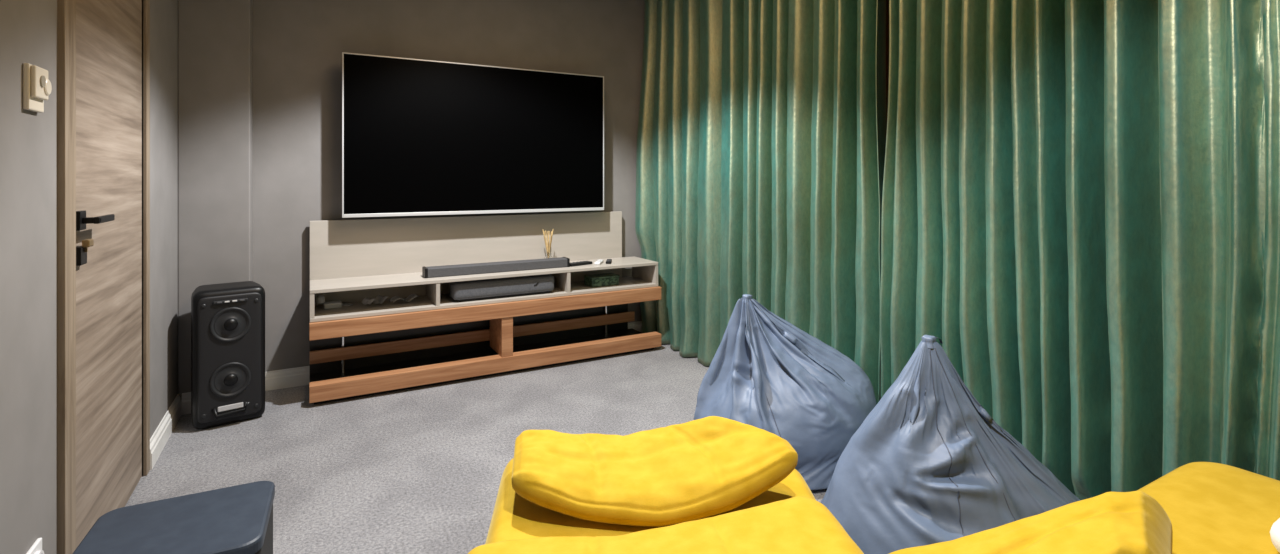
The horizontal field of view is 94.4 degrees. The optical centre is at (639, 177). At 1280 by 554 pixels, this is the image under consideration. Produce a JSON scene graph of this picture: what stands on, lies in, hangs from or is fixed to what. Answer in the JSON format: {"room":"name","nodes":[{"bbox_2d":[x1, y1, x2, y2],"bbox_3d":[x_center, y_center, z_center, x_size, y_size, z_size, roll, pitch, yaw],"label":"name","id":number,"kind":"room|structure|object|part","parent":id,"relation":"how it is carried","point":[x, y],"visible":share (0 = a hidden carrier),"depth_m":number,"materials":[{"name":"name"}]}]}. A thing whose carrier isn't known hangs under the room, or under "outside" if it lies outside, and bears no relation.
{"room":"home theater room","nodes":[
{"label":"home theater room","id":0,"kind":"room"},
{"bbox_2d":[0,0,177,553],"bbox_3d":[-1.101,-0.125,0.679,0.100,2.650,5.660,0,0,-29],"label":"wall","id":1,"kind":"structure","parent":0,"point":[28,28],"depth_m":1.47,"materials":[{"name":"beige paint"}]},
{"bbox_2d":[26,538,43,553],"bbox_3d":[-1.447,0.923,1.419,0.018,0.084,0.084,0,0,-29],"label":"wall socket","id":2,"kind":"object","parent":1,"relation":"attached to","point":[36,548],"visible":1,"depth_m":1.43,"materials":[{"name":"white plastic"}]},
{"bbox_2d":[23,63,51,112],"bbox_3d":[-1.444,-0.214,1.422,0.026,0.108,0.091,0,0,-29],"label":"wall switch","id":3,"kind":"object","parent":1,"relation":"attached to","point":[37,87],"visible":1,"depth_m":1.39,"materials":[{"name":"beige plastic"}]},
{"bbox_3d":[-1.448,-0.222,1.449,0.006,0.040,0.040,0,0,-29],"label":"rotary knob","id":4,"kind":"part","parent":3,"relation":"part of","materials":[{"name":"beige plastic"}]},
{"bbox_2d":[57,0,149,553],"bbox_3d":[-1.803,0.133,1.985,0.150,2.135,0.985,0,0,-29],"label":"door","id":5,"kind":"structure","parent":1,"relation":"in","point":[100,398],"depth_m":1.91,"materials":[{"name":"brown wood"}]},
{"bbox_3d":[-1.598,0.133,1.584,0.116,2.135,0.085,0,0,-29],"label":"casing","id":6,"kind":"part","parent":5,"relation":"part of","materials":[{"name":"brown wood"}]},
{"bbox_3d":[-1.613,0.224,1.710,0.016,0.053,0.055,0,0,-29],"label":"lock plate","id":7,"kind":"part","parent":5,"relation":"part of","materials":[{"name":"black metal"}]},
{"bbox_3d":[-1.626,0.122,1.770,0.052,0.055,0.173,0,0,-29],"label":"handle","id":8,"kind":"part","parent":5,"relation":"part of","materials":[{"name":"black metal"}]},
{"bbox_3d":[-2.047,0.133,2.384,0.112,2.135,0.050,0,0,-29],"label":"casing","id":9,"kind":"part","parent":5,"relation":"part of","materials":[{"name":"brown wood"}]},
{"bbox_2d":[150,394,181,469],"bbox_3d":[-2.176,1.147,2.723,0.018,0.105,0.664,0,0,-29],"label":"baseboard","id":10,"kind":"structure","parent":1,"relation":"attached to","point":[161,435],"depth_m":2.67,"materials":[{"name":"white paint"}]},
{"bbox_2d":[178,0,252,399],"bbox_3d":[-2.257,-0.125,3.166,0.308,2.650,0.190,0,0,-29],"label":"wall pier","id":11,"kind":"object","parent":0,"point":[215,37],"visible":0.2,"depth_m":3.08,"materials":[{"name":"beige paint"}]},
{"bbox_2d":[181,392,190,414],"bbox_3d":[-2.199,1.147,3.080,0.290,0.105,0.018,0,0,-29],"label":"baseboard","id":12,"kind":"object","parent":11,"relation":"attached to","point":[186,397],"visible":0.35,"depth_m":3.01,"materials":[{"name":"white paint"}]},
{"bbox_2d":[253,0,644,371],"bbox_3d":[-1.118,-0.125,3.969,3.280,2.650,0.100,0,0,-29],"label":"wall","id":13,"kind":"structure","parent":0,"point":[299,45],"depth_m":3.53,"materials":[{"name":"beige paint"}]},
{"bbox_2d":[265,321,641,390],"bbox_3d":[-0.947,1.147,3.997,2.754,0.105,0.018,0,0,-29],"label":"baseboard","id":14,"kind":"structure","parent":13,"relation":"attached to","point":[298,376],"depth_m":3.40,"materials":[{"name":"white paint"}]},
{"bbox_2d":[342,52,603,217],"bbox_3d":[-1.019,-0.247,3.873,1.664,0.950,0.162,0,0,-29],"label":"television","id":15,"kind":"object","parent":13,"relation":"attached to","point":[420,136],"visible":1,"depth_m":3.74,"materials":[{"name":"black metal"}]},
{"bbox_3d":[-0.988,0.218,3.817,1.648,0.020,0.033,0,0,-29],"label":"trim","id":16,"kind":"part","parent":15,"relation":"part of","materials":[{"name":"silver metal"}]},
{"bbox_2d":[125,344,826,553],"bbox_3d":[0.287,1.250,1.455,3.280,0.100,5.860,0,0,-29],"label":"floor","id":17,"kind":"structure","parent":0,"point":[419,470],"depth_m":2.67,"materials":[{"name":"grey carpet"}]},
{"bbox_2d":[73,481,274,553],"bbox_3d":[-1.128,1.024,1.449,0.380,0.352,0.336,0,0,-26],"label":"ottoman","id":18,"kind":"object","parent":17,"relation":"on","point":[238,519],"visible":1,"depth_m":1.45,"materials":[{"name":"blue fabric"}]},
{"bbox_2d":[191,281,264,429],"bbox_3d":[-2.054,0.868,2.959,0.296,0.660,0.280,0,0,-39],"label":"speaker","id":19,"kind":"object","parent":17,"relation":"on","point":[228,319],"visible":1,"depth_m":2.86},
{"bbox_3d":[-1.978,1.122,2.866,0.154,0.051,0.030,0,0,-39],"label":"carry handle","id":20,"kind":"part","parent":19,"relation":"part of","materials":[{"name":"black"}]},
{"bbox_3d":[-1.980,0.595,2.869,0.140,0.014,0.020,0,0,-39],"label":"control panel","id":21,"kind":"part","parent":19,"relation":"part of","materials":[{"name":"black"}]},
{"bbox_2d":[309,211,660,403],"bbox_3d":[-0.883,0.724,3.784,2.144,0.952,0.402,0,0,-29],"label":"media console","id":22,"kind":"object","parent":17,"relation":"on","point":[358,349],"visible":0.88,"depth_m":3.67,"materials":[{"name":"beige paint"}]},
{"bbox_2d":[316,295,352,308],"bbox_3d":[-1.744,0.703,3.389,0.186,0.070,0.089,0,0,-29],"label":"power adapter","id":23,"kind":"object","parent":22,"relation":"on","point":[320,299],"visible":1,"depth_m":3.35,"materials":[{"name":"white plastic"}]},
{"bbox_3d":[-1.728,0.942,3.450,0.018,0.366,0.018,0,0,-29],"label":"post","id":24,"kind":"part","parent":22,"relation":"part of","materials":[{"name":"silver metal"}]},
{"bbox_2d":[361,295,387,304],"bbox_3d":[-1.523,0.708,3.422,0.085,0.044,0.130,0,0,32],"label":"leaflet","id":25,"kind":"object","parent":22,"relation":"on","point":[380,299],"visible":1,"depth_m":3.41,"materials":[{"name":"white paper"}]},
{"bbox_2d":[390,294,420,302],"bbox_3d":[-1.388,0.715,3.509,0.160,0.034,0.075,0,0,-41],"label":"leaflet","id":26,"kind":"object","parent":22,"relation":"on","point":[409,298],"visible":1,"depth_m":3.50,"materials":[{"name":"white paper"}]},
{"bbox_3d":[-1.024,0.709,3.918,2.025,0.922,0.030,0,0,-29],"label":"panel","id":27,"kind":"part","parent":22,"relation":"part of","materials":[{"name":"beige paint"}]},
{"bbox_3d":[-0.908,1.147,3.797,2.110,0.045,0.292,0,0,-29],"label":"board","id":28,"kind":"part","parent":22,"relation":"part of","materials":[{"name":"brown wood"}]},
{"bbox_2d":[422,257,569,277],"bbox_3d":[-0.884,0.559,3.733,0.912,0.058,0.094,0,0,-29],"label":"soundbar","id":29,"kind":"object","parent":22,"relation":"on","point":[546,263],"visible":1,"depth_m":3.68,"materials":[{"name":"grey plastic"}]},
{"bbox_2d":[450,274,553,301],"bbox_3d":[-0.852,0.680,3.700,0.636,0.116,0.145,0,0,-29],"label":"speaker","id":30,"kind":"object","parent":22,"relation":"on","point":[462,291],"visible":0.86,"depth_m":3.63},
{"bbox_2d":[542,229,553,257],"bbox_3d":[-0.620,0.466,4.006,0.070,0.244,0.066,0,0,-29],"label":"reed diffuser","id":31,"kind":"object","parent":22,"relation":"on","point":[548,246],"visible":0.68,"depth_m":4.00,"materials":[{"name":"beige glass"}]},
{"bbox_2d":[570,261,591,266],"bbox_3d":[-0.408,0.578,4.010,0.180,0.020,0.062,0,0,-44],"label":"remote control","id":32,"kind":"object","parent":22,"relation":"on","point":[580,263],"visible":0.96,"depth_m":3.99,"materials":[{"name":"black plastic"}]},
{"bbox_2d":[594,259,603,264],"bbox_3d":[-0.282,0.578,4.081,0.040,0.020,0.150,0,0,6],"label":"remote control","id":33,"kind":"object","parent":22,"relation":"on","point":[598,262],"visible":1,"depth_m":4.03,"materials":[{"name":"white plastic"}]},
{"bbox_2d":[584,273,619,287],"bbox_3d":[-0.264,0.704,4.091,0.216,0.068,0.126,0,0,-32],"label":"storage box","id":34,"kind":"object","parent":22,"relation":"on","point":[604,279],"visible":1,"depth_m":4.04,"materials":[{"name":"green plastic"}]},
{"bbox_3d":[-0.264,0.676,4.091,0.216,0.012,0.126,0,0,-32],"label":"lid","id":35,"kind":"part","parent":34,"relation":"part of","materials":[{"name":"green plastic"}]},
{"bbox_3d":[-0.244,0.942,4.280,0.018,0.366,0.018,0,0,-29],"label":"post","id":36,"kind":"part","parent":22,"relation":"part of","materials":[{"name":"silver metal"}]},
{"bbox_2d":[468,416,863,553],"bbox_3d":[0.034,0.909,1.214,0.850,0.581,1.029,0,0,0],"label":"lounge chair","id":37,"kind":"object","parent":17,"relation":"on","point":[710,484],"visible":1,"depth_m":1.33,"materials":[{"name":"yellow fabric"}]},
{"bbox_3d":[0.034,0.904,1.214,0.850,0.273,1.029,0,0,0],"label":"seat","id":38,"kind":"part","parent":37,"relation":"part of","materials":[{"name":"yellow fabric"}]},
{"bbox_2d":[468,496,863,553],"bbox_3d":[0.045,0.721,1.004,0.756,0.137,0.529,0,0,0],"label":"cushion","id":39,"kind":"object","parent":37,"relation":"on","point":[798,524],"depth_m":1.11,"materials":[{"name":"yellow fabric"}]},
{"bbox_2d":[694,294,876,489],"bbox_3d":[0.624,0.855,2.602,0.782,0.683,0.710,0,0,0],"label":"bean bag","id":40,"kind":"object","parent":17,"relation":"on","point":[765,372],"visible":0.82,"depth_m":2.41,"materials":[{"name":"blue fabric"}]},
{"bbox_2d":[821,335,1079,553],"bbox_3d":[1.016,0.839,1.796,1.014,0.717,0.762,0,0,0],"label":"bean bag","id":41,"kind":"object","parent":17,"relation":"on","point":[928,465],"visible":0.81,"depth_m":1.68,"materials":[{"name":"blue fabric"}]},
{"bbox_2d":[889,462,1279,553],"bbox_3d":[1.222,0.891,0.801,1.225,0.619,1.276,0,0,-29],"label":"sofa","id":42,"kind":"object","parent":17,"relation":"on","point":[1195,507],"visible":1,"depth_m":1.10,"materials":[{"name":"yellow fabric"}]},
{"bbox_3d":[1.300,0.872,0.801,1.090,0.314,1.200,0,0,-29],"label":"seat","id":43,"kind":"part","parent":42,"relation":"part of","materials":[{"name":"yellow fabric"}]},
{"bbox_2d":[1270,518,1279,552],"bbox_3d":[1.423,0.669,1.024,0.400,0.090,0.400,0,0,-29],"label":"throw pillow","id":44,"kind":"object","parent":42,"relation":"on","point":[1275,529],"visible":1,"depth_m":1.10,"materials":[{"name":"white fabric"}]},
{"bbox_2d":[544,252,552,257],"bbox_3d":[-0.619,0.543,4.007,0.058,0.090,0.058,0,0,-29],"label":"bottle","id":45,"kind":"object","parent":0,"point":[548,255],"depth_m":4.00,"materials":[{"name":"clear glass"}]},
{"bbox_3d":[1.675,-0.125,2.230,0.100,2.650,5.660,0,0,-29],"label":"wall","id":46,"kind":"structure","parent":0,"visible":0},
{"bbox_2d":[886,0,888,115],"bbox_3d":[1.363,-0.100,2.766,0.102,2.100,2.700,0,0,-29],"label":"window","id":47,"kind":"structure","parent":46,"relation":"in","point":[887,1],"depth_m":2.92,"materials":[{"name":"black"}]},
{"bbox_3d":[1.288,-1.428,2.410,0.022,0.047,4.950,0,0,-29],"label":"curtain rod","id":48,"kind":"object","parent":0,"visible":0},
{"bbox_2d":[635,0,886,403],"bbox_3d":[0.601,-0.104,3.607,0.245,2.592,2.164,0,0,-30],"label":"velvet curtain","id":49,"kind":"object","parent":48,"relation":"hanging from","point":[761,136],"visible":0.88,"depth_m":3.33,"materials":[{"name":"green fabric"}]},
{"bbox_2d":[880,0,1279,499],"bbox_3d":[1.794,-0.104,1.529,0.250,2.592,2.623,0,0,-30],"label":"velvet curtain","id":50,"kind":"object","parent":48,"relation":"hanging from","point":[1081,198],"visible":0.82,"depth_m":1.97,"materials":[{"name":"green fabric"}]}
]}

